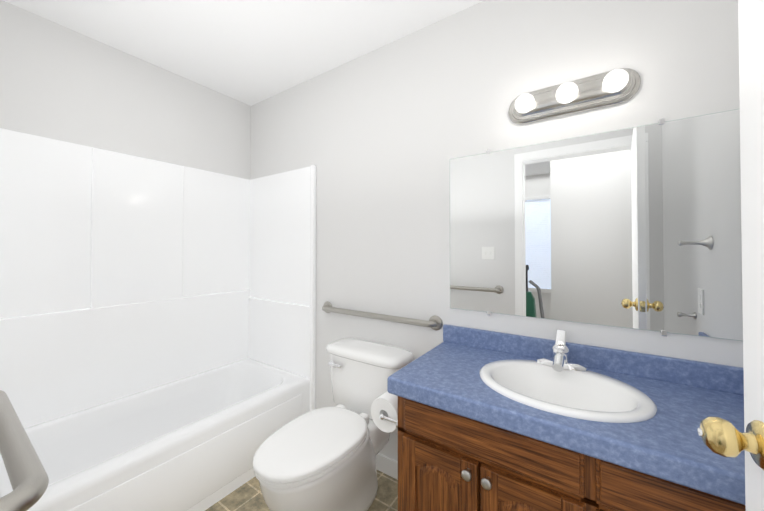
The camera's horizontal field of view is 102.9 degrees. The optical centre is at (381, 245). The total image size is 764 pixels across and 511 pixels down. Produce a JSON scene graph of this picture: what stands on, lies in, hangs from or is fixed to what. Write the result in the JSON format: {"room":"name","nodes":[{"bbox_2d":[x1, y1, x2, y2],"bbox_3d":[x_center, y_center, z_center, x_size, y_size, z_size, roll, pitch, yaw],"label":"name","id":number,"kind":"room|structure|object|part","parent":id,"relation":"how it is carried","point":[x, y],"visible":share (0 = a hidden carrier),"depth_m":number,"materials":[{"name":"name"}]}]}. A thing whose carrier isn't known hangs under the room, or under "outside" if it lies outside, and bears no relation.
{"room":"bathroom","nodes":[
{"label":"bathroom","id":0,"kind":"room"},
{"bbox_2d":[0,0,250,179],"bbox_3d":[-1.564,0.064,1.872,0.120,2.440,1.560,0,-1,34],"label":"wall","id":1,"kind":"structure","parent":0,"point":[60,82],"depth_m":1.76,"materials":[{"name":"paint"}]},
{"bbox_2d":[3,0,483,105],"bbox_3d":[-0.355,-1.216,1.141,2.960,0.100,1.680,0,-1,34],"label":"ceiling","id":2,"kind":"structure","parent":0,"point":[250,52],"depth_m":1.65,"materials":[{"name":"paint"}]},
{"bbox_2d":[205,469,397,510],"bbox_3d":[-0.355,1.324,1.109,2.960,0.100,1.680,0,-1,34],"label":"floor","id":3,"kind":"structure","parent":0,"point":[247,496],"depth_m":1.54,"materials":[{"name":"tile"}]},
{"bbox_2d":[0,128,315,510],"bbox_3d":[-1.161,0.366,1.668,0.766,1.830,1.434,0,-1,34],"label":"bathtub","id":4,"kind":"object","parent":3,"relation":"on","point":[157,335],"visible":0.9,"depth_m":1.75,"materials":[{"name":"white plastic"}]},
{"bbox_2d":[253,338,413,510],"bbox_3d":[-0.220,0.909,1.420,0.490,0.747,0.779,0,-1,34],"label":"toilet","id":5,"kind":"object","parent":3,"relation":"on","point":[322,459],"visible":0.96,"depth_m":1.33,"materials":[{"name":"ceramic"}]},
{"bbox_3d":[-0.290,0.839,1.318,0.360,0.049,0.531,0,-1,34],"label":"seat","id":6,"kind":"part","parent":5,"relation":"part of","materials":[{"name":"plastic"}]},
{"bbox_3d":[-0.073,0.732,1.639,0.462,0.287,0.198,0,-1,34],"label":"tank","id":7,"kind":"part","parent":5,"relation":"part of","materials":[{"name":"ceramic"}]},
{"bbox_3d":[-0.075,0.564,1.638,0.490,0.050,0.218,0,-1,34],"label":"lid","id":8,"kind":"part","parent":5,"relation":"part of","materials":[{"name":"ceramic"}]},
{"bbox_2d":[371,324,745,510],"bbox_3d":[0.538,0.802,1.051,1.165,0.943,0.538,0,-1,34],"label":"bathroom vanity","id":9,"kind":"object","parent":3,"relation":"on","point":[482,420],"visible":0.96,"depth_m":0.94,"materials":[{"name":"brown wood"}]},
{"bbox_2d":[536,330,587,371],"bbox_3d":[0.657,0.393,1.126,0.170,0.123,0.194,0,-1,34],"label":"faucet","id":10,"kind":"object","parent":9,"relation":"on","point":[560,361],"depth_m":1.13,"materials":[{"name":"silver metal"}]},
{"bbox_2d":[479,360,656,422],"bbox_3d":[0.582,0.528,1.013,0.498,0.151,0.398,0,-1,34],"label":"sink","id":11,"kind":"object","parent":9,"relation":"in","point":[578,394],"depth_m":1.04,"materials":[{"name":"ceramic"}]},
{"bbox_2d":[251,0,742,461],"bbox_3d":[0.083,0.062,1.770,2.960,2.440,0.120,0,-1,34],"label":"wall","id":12,"kind":"structure","parent":0,"point":[379,138],"depth_m":1.55,"materials":[{"name":"paint"}]},
{"bbox_2d":[322,301,442,330],"bbox_3d":[-0.055,0.397,1.749,0.836,0.076,0.062,0,-1,34],"label":"grab rail","id":13,"kind":"object","parent":12,"relation":"attached to","point":[435,322],"visible":1,"depth_m":1.65,"materials":[{"name":"metal"}]},
{"bbox_2d":[376,453,397,479],"bbox_3d":[-0.057,1.236,1.770,0.928,0.092,0.012,0,-1,34],"label":"baseboard","id":14,"kind":"structure","parent":12,"relation":"attached to","point":[387,465],"depth_m":1.70,"materials":[{"name":"paint"}]},
{"bbox_2d":[508,65,640,124],"bbox_3d":[0.721,-0.598,1.187,0.456,0.138,0.140,0,-1,34],"label":"sconce","id":15,"kind":"object","parent":12,"relation":"attached to","point":[610,88],"visible":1,"depth_m":1.18,"materials":[{"name":"silver metal"}]},
{"bbox_2d":[443,324,743,394],"bbox_3d":[0.594,0.428,1.022,1.036,0.085,0.532,0,-1,34],"label":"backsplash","id":16,"kind":"structure","parent":12,"relation":"attached to","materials":[{"name":"blue laminate"}]},
{"bbox_2d":[450,109,742,340],"bbox_3d":[0.744,-0.065,1.243,0.979,0.766,0.010,0,-1,34],"label":"mirror","id":17,"kind":"object","parent":12,"relation":"attached to","point":[638,227],"visible":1,"depth_m":1.16,"materials":[{"name":"clear glass"}]},
{"bbox_3d":[-1.177,0.049,0.740,1.790,2.440,0.120,0,-1,34],"label":"wall","id":18,"kind":"structure","parent":0,"visible":0},
{"bbox_2d":[0,390,48,510],"bbox_3d":[-0.751,0.367,0.577,0.631,0.076,0.092,0,-1,34],"label":"grab rail","id":19,"kind":"object","parent":18,"relation":"attached to","point":[27,475],"visible":1,"depth_m":0.49,"materials":[{"name":"metal"}]},
{"bbox_3d":[-0.100,0.235,0.007,0.815,2.050,0.124,0,-1,34],"label":"liner","id":20,"kind":"object","parent":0,"visible":0},
{"bbox_2d":[698,0,763,510],"bbox_3d":[0.420,0.243,0.192,0.179,2.015,0.770,0,-1,34],"label":"door","id":21,"kind":"structure","parent":20,"relation":"attached to","point":[722,437],"depth_m":0.49,"materials":[{"name":"paint"}]},
{"bbox_3d":[0.608,0.306,0.468,0.179,0.070,0.100,0,-1,34],"label":"knob","id":22,"kind":"part","parent":21,"relation":"part of","materials":[{"name":"gold metal"}]}
]}

